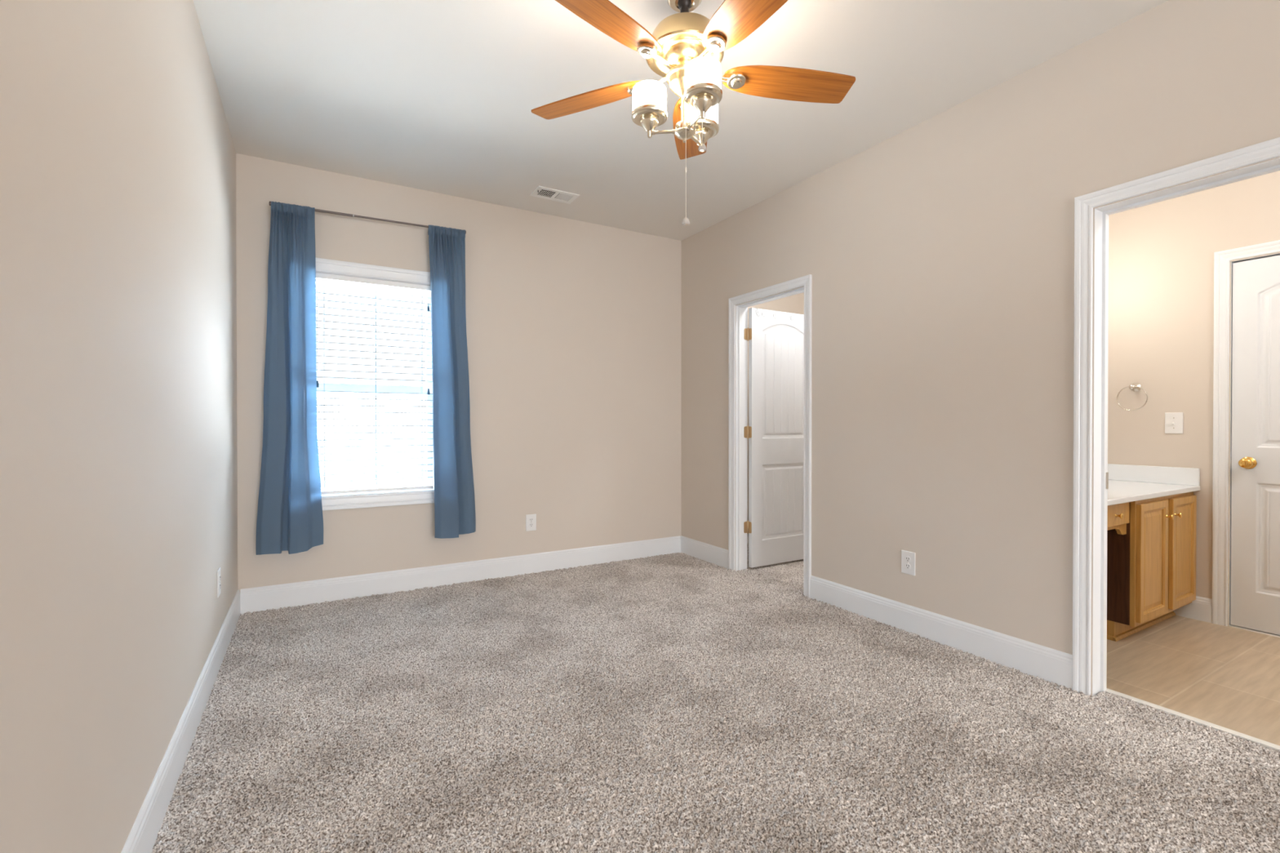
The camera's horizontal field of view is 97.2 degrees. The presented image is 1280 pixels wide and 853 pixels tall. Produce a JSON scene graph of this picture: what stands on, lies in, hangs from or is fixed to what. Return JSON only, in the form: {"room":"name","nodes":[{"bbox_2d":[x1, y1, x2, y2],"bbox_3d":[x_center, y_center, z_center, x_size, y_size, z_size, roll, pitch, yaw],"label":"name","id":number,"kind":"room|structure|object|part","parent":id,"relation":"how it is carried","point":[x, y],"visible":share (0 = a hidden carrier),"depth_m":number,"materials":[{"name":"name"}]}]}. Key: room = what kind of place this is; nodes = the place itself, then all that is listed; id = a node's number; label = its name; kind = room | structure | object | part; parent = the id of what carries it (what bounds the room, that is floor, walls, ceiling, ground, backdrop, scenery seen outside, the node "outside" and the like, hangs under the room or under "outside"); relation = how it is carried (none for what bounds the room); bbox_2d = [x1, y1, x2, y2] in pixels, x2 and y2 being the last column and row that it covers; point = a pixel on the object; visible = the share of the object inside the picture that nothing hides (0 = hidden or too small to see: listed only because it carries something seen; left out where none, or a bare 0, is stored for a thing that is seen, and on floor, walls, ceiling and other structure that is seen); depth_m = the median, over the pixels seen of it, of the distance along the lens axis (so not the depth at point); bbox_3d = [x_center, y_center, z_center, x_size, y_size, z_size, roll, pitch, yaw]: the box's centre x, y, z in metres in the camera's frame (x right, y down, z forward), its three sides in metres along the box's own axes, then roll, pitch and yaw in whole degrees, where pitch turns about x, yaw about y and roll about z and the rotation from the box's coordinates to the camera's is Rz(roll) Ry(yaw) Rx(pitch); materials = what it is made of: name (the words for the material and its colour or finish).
{"room":"empty bedroom","nodes":[
{"label":"empty bedroom","id":0,"kind":"room"},
{"bbox_2d":[0,0,237,852],"bbox_3d":[-0.194,-0.223,-0.549,0.120,2.757,9.260,0,0,-30],"label":"wall","id":1,"kind":"structure","parent":0,"point":[118,435],"depth_m":1.21,"materials":[{"name":"beige paint"}]},
{"bbox_2d":[120,589,240,852],"bbox_3d":[-0.132,1.075,-0.517,0.014,0.157,9.000,0,0,-30],"label":"baseboard","id":2,"kind":"structure","parent":1,"relation":"attached to","point":[143,835],"depth_m":1.80,"materials":[{"name":"white paint"}]},
{"bbox_2d":[217,567,221,597],"bbox_3d":[-1.988,0.736,2.665,0.009,0.125,0.082,0,0,-30],"label":"wall outlet","id":3,"kind":"object","parent":1,"relation":"attached to","point":[219,590],"visible":1,"depth_m":2.65,"materials":[{"name":"white plastic"}]},
{"bbox_2d":[235,153,804,591],"bbox_3d":[-0.311,-0.254,4.659,4.920,2.757,0.140,0,0,-30],"label":"wall","id":4,"kind":"structure","parent":0,"point":[574,327],"depth_m":4.24,"materials":[{"name":"beige paint"}]},
{"bbox_2d":[268,201,466,234],"bbox_3d":[-1.735,-1.342,3.689,1.154,0.073,0.093,0,0,-30],"label":"curtain rod","id":5,"kind":"object","parent":4,"relation":"attached to","point":[269,202],"visible":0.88,"depth_m":3.63,"materials":[{"name":"grey metal"}]},
{"bbox_2d":[255,201,323,555],"bbox_3d":[-2.125,-0.291,3.424,0.351,2.125,0.081,0,0,-30],"label":"curtain","id":6,"kind":"object","parent":5,"relation":"hanging from","point":[290,517],"visible":1,"depth_m":3.41,"materials":[{"name":"blue fabric"}]},
{"bbox_2d":[427,225,475,538],"bbox_3d":[-1.295,-0.303,3.911,0.320,2.146,0.091,0,0,-30],"label":"curtain","id":7,"kind":"object","parent":5,"relation":"hanging from","point":[455,515],"visible":1,"depth_m":3.88,"materials":[{"name":"blue fabric"}]},
{"bbox_2d":[315,257,434,511],"bbox_3d":[-1.793,-0.266,3.786,0.946,1.596,0.158,0,0,-30],"label":"window","id":8,"kind":"structure","parent":4,"relation":"in","point":[415,496],"depth_m":3.78,"materials":[{"name":"white paint"}]},
{"bbox_3d":[-1.822,-0.600,3.833,0.770,0.754,0.028,0,0,-30],"label":"sash","id":9,"kind":"part","parent":8,"relation":"part of","materials":[{"name":"grey plastic"}]},
{"bbox_2d":[315,272,433,494],"bbox_3d":[-1.773,-0.272,3.750,0.762,1.408,0.075,0,0,-30],"label":"window blind","id":10,"kind":"object","parent":8,"relation":"attached to","point":[318,275],"visible":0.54,"depth_m":3.75,"materials":[{"name":"white plastic"}]},
{"bbox_3d":[-2.038,-0.615,3.561,0.002,0.653,0.002,0,0,-30],"label":"pull cord","id":11,"kind":"part","parent":10,"relation":"part of","materials":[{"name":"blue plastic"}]},
{"bbox_3d":[-2.024,-0.266,3.616,0.002,1.366,0.055,0,0,-30],"label":"ladder cord","id":12,"kind":"part","parent":10,"relation":"part of","materials":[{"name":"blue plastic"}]},
{"bbox_3d":[-1.764,-0.267,3.767,0.002,1.366,0.055,0,0,-30],"label":"ladder cord","id":13,"kind":"part","parent":10,"relation":"part of","materials":[{"name":"white fabric"}]},
{"bbox_3d":[-1.778,0.422,3.763,0.754,0.020,0.052,0,0,-30],"label":"rail","id":14,"kind":"part","parent":10,"relation":"part of","materials":[{"name":"white plastic"}]},
{"bbox_3d":[-1.514,-0.268,3.912,0.002,1.366,0.055,0,0,-30],"label":"ladder cord","id":15,"kind":"part","parent":10,"relation":"part of","materials":[{"name":"white fabric"}]},
{"bbox_3d":[-1.806,0.082,3.810,0.770,0.724,0.030,0,0,-30],"label":"sash","id":16,"kind":"part","parent":8,"relation":"part of","materials":[{"name":"white glass"}]},
{"bbox_2d":[240,535,680,614],"bbox_3d":[-1.016,1.047,4.168,3.173,0.157,0.014,0,0,-30],"label":"baseboard","id":17,"kind":"structure","parent":4,"relation":"attached to","point":[276,597],"depth_m":3.94,"materials":[{"name":"white paint"}]},
{"bbox_2d":[525,514,536,531],"bbox_3d":[-0.826,0.729,4.279,0.082,0.125,0.009,0,0,-30],"label":"wall outlet","id":18,"kind":"object","parent":4,"relation":"attached to","point":[531,519],"visible":1,"depth_m":4.28,"materials":[{"name":"white plastic"}]},
{"bbox_2d":[193,0,1168,240],"bbox_3d":[1.931,-1.659,0.680,5.040,0.100,9.260,0,0,-30],"label":"ceiling","id":19,"kind":"structure","parent":0,"point":[440,96],"depth_m":2.69,"materials":[{"name":"white paint"}]},
{"bbox_2d":[529,185,579,204],"bbox_3d":[-0.598,-1.617,3.961,0.300,0.022,0.176,0,0,-30],"label":"ceiling vent","id":20,"kind":"object","parent":19,"relation":"in","point":[545,193],"visible":1,"depth_m":3.96,"materials":[{"name":"white metal"}]},
{"bbox_2d":[531,0,855,226],"bbox_3d":[0.187,-1.172,2.047,1.329,0.890,1.272,0,0,-30],"label":"ceiling fan","id":21,"kind":"object","parent":19,"relation":"hanging from","point":[686,48],"visible":1,"depth_m":2.04,"materials":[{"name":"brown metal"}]},
{"bbox_3d":[-0.197,-1.311,2.265,0.511,0.006,0.148,0,12,26],"label":"blade","id":22,"kind":"part","parent":21,"relation":"part of","materials":[{"name":"brown wood"}]},
{"bbox_3d":[-0.115,-1.308,1.799,0.148,0.006,0.511,17,12,43],"label":"blade","id":23,"kind":"part","parent":21,"relation":"part of","materials":[{"name":"brown wood"}]},
{"bbox_3d":[0.036,-1.208,2.100,0.126,0.091,0.126,0,0,5],"label":"lamp shade","id":24,"kind":"part","parent":21,"relation":"part of","materials":[{"name":"white glass"}]},
{"bbox_3d":[0.080,-1.092,2.097,0.111,0.032,0.022,0,0,5],"label":"lamp arm","id":25,"kind":"part","parent":21,"relation":"part of","materials":[{"name":"silver metal"}]},
{"bbox_3d":[0.165,-1.167,2.089,0.025,0.114,0.025,0,0,-30],"label":"stem","id":26,"kind":"part","parent":21,"relation":"part of","materials":[{"name":"gold metal"}]},
{"bbox_3d":[0.165,-1.018,2.030,0.006,0.536,0.006,0,0,-30],"label":"pull chain","id":27,"kind":"part","parent":21,"relation":"part of","materials":[{"name":"white metal"}]},
{"bbox_3d":[0.165,-0.739,2.032,0.029,0.026,0.030,0,0,-30],"label":"pull knob","id":28,"kind":"part","parent":21,"relation":"part of","materials":[{"name":"clear glass"}]},
{"bbox_3d":[0.222,-1.313,2.486,0.148,0.006,0.511,-12,-1,8],"label":"blade","id":29,"kind":"part","parent":21,"relation":"part of","materials":[{"name":"brown wood"}]},
{"bbox_3d":[0.214,-1.093,2.159,0.022,0.032,0.111,0,0,35],"label":"lamp arm","id":30,"kind":"part","parent":21,"relation":"part of","materials":[{"name":"silver metal"}]},
{"bbox_3d":[0.201,-1.092,2.012,0.022,0.032,0.111,0,0,-25],"label":"lamp arm","id":31,"kind":"part","parent":21,"relation":"part of","materials":[{"name":"silver metal"}]},
{"bbox_3d":[0.228,-1.021,2.063,0.029,0.026,0.030,0,0,-30],"label":"pull knob","id":32,"kind":"part","parent":21,"relation":"part of","materials":[{"name":"silver metal"}]},
{"bbox_3d":[0.228,-1.159,2.062,0.002,0.254,0.002,0,0,-30],"label":"pull chain","id":33,"kind":"part","parent":21,"relation":"part of","materials":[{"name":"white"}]},
{"bbox_3d":[0.240,-1.208,2.195,0.126,0.091,0.126,0,0,35],"label":"lamp shade","id":34,"kind":"part","parent":21,"relation":"part of","materials":[{"name":"white glass"}]},
{"bbox_3d":[0.220,-1.207,1.971,0.126,0.091,0.126,0,0,-25],"label":"lamp shade","id":35,"kind":"part","parent":21,"relation":"part of","materials":[{"name":"white glass"}]},
{"bbox_3d":[0.354,-1.308,1.732,0.148,0.006,0.511,13,-6,-27],"label":"blade","id":36,"kind":"part","parent":21,"relation":"part of","materials":[{"name":"brown wood"}]},
{"bbox_3d":[0.561,-1.311,2.158,0.511,0.006,0.148,0,-12,-10],"label":"blade","id":37,"kind":"part","parent":21,"relation":"part of","materials":[{"name":"brown wood"}]},
{"bbox_2d":[680,0,1279,696],"bbox_3d":[2.678,-0.233,1.111,0.115,2.757,9.000,0,0,-30],"label":"wall","id":38,"kind":"structure","parent":0,"point":[939,255],"depth_m":2.80,"materials":[{"name":"beige paint"}]},
{"bbox_2d":[680,535,728,569],"bbox_3d":[0.527,1.044,4.684,0.014,0.157,0.673,0,0,-30],"label":"baseboard","id":39,"kind":"structure","parent":38,"relation":"attached to","point":[713,554],"depth_m":4.66,"materials":[{"name":"white paint"}]},
{"bbox_2d":[746,312,747,554],"bbox_3d":[1.018,0.067,4.096,0.018,2.117,0.827,0,0,-30],"label":"trim","id":40,"kind":"structure","parent":38,"relation":"attached to","point":[747,313],"depth_m":4.40,"materials":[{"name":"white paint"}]},
{"bbox_2d":[728,274,812,597],"bbox_3d":[0.952,0.068,4.058,0.133,2.117,0.827,0,0,-30],"label":"trim","id":41,"kind":"structure","parent":38,"relation":"attached to","point":[737,397],"depth_m":4.34,"materials":[{"name":"white paint"}]},
{"bbox_2d":[743,307,804,567],"bbox_3d":[1.135,0.087,4.540,0.734,2.012,0.043,0,0,-30],"label":"door","id":42,"kind":"structure","parent":38,"relation":"in","point":[775,430],"depth_m":4.49,"materials":[{"name":"white paint"}]},
{"bbox_2d":[901,550,915,575],"bbox_3d":[1.464,0.744,3.079,0.009,0.125,0.082,0,0,-30],"label":"wall outlet","id":43,"kind":"object","parent":38,"relation":"attached to","point":[908,558],"visible":1,"depth_m":3.08,"materials":[{"name":"white plastic"}]},
{"bbox_2d":[905,563,911,569],"bbox_3d":[1.462,0.763,3.077,0.002,0.033,0.033,0,0,-30],"label":"receptacle","id":44,"kind":"object","parent":43,"relation":"attached to","point":[908,566],"depth_m":3.07,"materials":[{"name":"grey plastic"}]},
{"bbox_2d":[905,555,911,562],"bbox_3d":[1.462,0.724,3.077,0.002,0.033,0.033,0,0,-30],"label":"receptacle","id":45,"kind":"object","parent":43,"relation":"attached to","point":[908,558],"depth_m":3.07,"materials":[{"name":"grey plastic"}]},
{"bbox_2d":[809,575,1072,690],"bbox_3d":[1.482,1.054,3.044,0.014,0.157,1.469,0,0,-30],"label":"baseboard","id":46,"kind":"structure","parent":38,"relation":"attached to","point":[1050,664],"depth_m":2.85,"materials":[{"name":"white paint"}]},
{"bbox_2d":[1072,137,1279,696],"bbox_3d":[2.125,0.085,2.044,0.133,2.107,0.896,0,0,-30],"label":"trim","id":47,"kind":"structure","parent":38,"relation":"attached to","point":[1084,205],"depth_m":2.37,"materials":[{"name":"white paint"}]},
{"bbox_3d":[1.976,0.229,2.386,0.020,0.070,0.002,0,0,-30],"label":"strike plate","id":48,"kind":"part","parent":47,"relation":"part of","materials":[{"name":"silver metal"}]},
{"bbox_2d":[1104,688,1279,751],"bbox_3d":[2.170,1.130,2.077,0.034,0.020,0.766,0,0,-30],"label":"trim","id":49,"kind":"structure","parent":38,"relation":"attached to","point":[1198,722],"depth_m":2.14,"materials":[{"name":"white wood"}]},
{"bbox_2d":[1106,615,1279,746],"bbox_3d":[3.041,1.195,2.205,1.605,0.140,2.750,0,0,-30],"label":"floor","id":50,"kind":"structure","parent":0,"point":[1226,677],"depth_m":2.58,"materials":[{"name":"tile"}]},
{"bbox_2d":[1106,491,1196,641],"bbox_3d":[2.453,0.746,3.114,1.499,0.748,0.578,0,0,-30],"label":"vanity cabinet","id":51,"kind":"object","parent":50,"relation":"on","point":[1151,543],"visible":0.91,"depth_m":2.97,"materials":[{"name":"brown wood"}]},
{"bbox_3d":[2.239,0.438,2.739,0.590,0.112,0.020,0,0,-30],"label":"drawer","id":52,"kind":"part","parent":51,"relation":"part of","materials":[{"name":"brown wood"}]},
{"bbox_3d":[2.370,0.442,2.786,0.030,0.030,0.030,0,0,-30],"label":"knob","id":53,"kind":"part","parent":51,"relation":"part of","materials":[{"name":"gold metal"}]},
{"bbox_3d":[2.718,1.108,3.341,0.815,0.020,0.457,0,0,-30],"label":"shoe moulding","id":54,"kind":"part","parent":51,"relation":"part of","materials":[{"name":"brown wood"}]},
{"bbox_3d":[2.696,0.701,2.967,0.348,0.604,0.019,0,0,-30],"label":"door","id":55,"kind":"part","parent":51,"relation":"part of","materials":[{"name":"brown wood"}]},
{"bbox_2d":[1107,463,1199,505],"bbox_3d":[2.447,0.307,3.120,1.501,0.128,0.558,0,0,-30],"label":"countertop","id":56,"kind":"structure","parent":51,"relation":"on","point":[1126,482],"depth_m":3.29,"materials":[{"name":"white stone"}]},
{"bbox_3d":[2.869,0.698,3.091,0.803,0.653,0.020,0,0,-30],"label":"frame","id":57,"kind":"part","parent":51,"relation":"part of","materials":[{"name":"brown wood"}]},
{"bbox_3d":[2.840,0.483,3.020,0.030,0.030,0.030,0,0,-30],"label":"knob","id":58,"kind":"part","parent":51,"relation":"part of","materials":[{"name":"gold metal"}]},
{"bbox_3d":[2.942,0.483,3.080,0.030,0.030,0.030,0,0,-30],"label":"knob","id":59,"kind":"part","parent":51,"relation":"part of","materials":[{"name":"gold metal"}]},
{"bbox_3d":[3.059,0.699,3.178,0.344,0.604,0.019,0,0,-30],"label":"door","id":60,"kind":"part","parent":51,"relation":"part of","materials":[{"name":"brown wood"}]},
{"bbox_2d":[1107,170,1279,626],"bbox_3d":[3.065,-0.248,3.651,0.100,2.757,5.000,0,0,-30],"label":"wall","id":61,"kind":"structure","parent":0,"point":[1161,254],"depth_m":3.35,"materials":[{"name":"beige paint"}]},
{"bbox_2d":[1116,382,1147,410],"bbox_3d":[3.056,-0.184,3.494,0.073,0.173,0.154,0,0,-30],"label":"towel ring","id":62,"kind":"object","parent":61,"relation":"attached to","point":[1134,387],"visible":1,"depth_m":3.49,"materials":[{"name":"silver metal"}]},
{"bbox_2d":[1164,412,1183,433],"bbox_3d":[3.170,-0.021,3.351,0.021,0.125,0.082,0,0,-30],"label":"light switch","id":63,"kind":"object","parent":61,"relation":"attached to","point":[1173,420],"visible":1,"depth_m":3.35,"materials":[{"name":"white plastic"}]},
{"bbox_2d":[1173,595,1212,622],"bbox_3d":[3.106,1.050,3.475,0.014,0.135,0.618,0,0,-30],"label":"baseboard","id":64,"kind":"structure","parent":61,"relation":"attached to","point":[1200,609],"depth_m":3.26,"materials":[{"name":"white paint"}]},
{"bbox_2d":[1212,240,1279,626],"bbox_3d":[3.513,0.069,2.865,0.118,2.105,0.842,0,0,-30],"label":"trim","id":65,"kind":"structure","parent":61,"relation":"attached to","point":[1222,259],"depth_m":3.17,"materials":[{"name":"white paint"}]},
{"bbox_2d":[1228,624,1279,637],"bbox_3d":[3.515,1.118,2.873,0.094,0.006,0.712,0,0,-30],"label":"threshold","id":66,"kind":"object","parent":61,"relation":"attached to","point":[1230,625],"depth_m":3.08,"materials":[{"name":"white wood"}]},
{"bbox_2d":[1230,255,1279,635],"bbox_3d":[3.470,0.100,2.840,0.101,2.018,0.704,0,0,-30],"label":"door","id":67,"kind":"structure","parent":61,"relation":"in","point":[1255,604],"depth_m":3.07,"materials":[{"name":"white paint"}]},
{"bbox_3d":[3.311,0.200,3.079,0.067,0.066,0.066,0,0,-30],"label":"knob","id":68,"kind":"part","parent":67,"relation":"part of","materials":[{"name":"gold metal"}]},
{"bbox_3d":[1.238,1.214,0.293,3.435,0.126,9.260,0,0,-30],"label":"floor","id":69,"kind":"structure","parent":0,"visible":0},
{"bbox_2d":[151,542,1279,852],"bbox_3d":[0.668,1.123,2.666,4.598,0.020,4.305,0,0,-30],"label":"carpet","id":70,"kind":"object","parent":69,"relation":"on","point":[677,702],"visible":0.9,"depth_m":2.03,"materials":[{"name":"grey carpet"}]}
]}

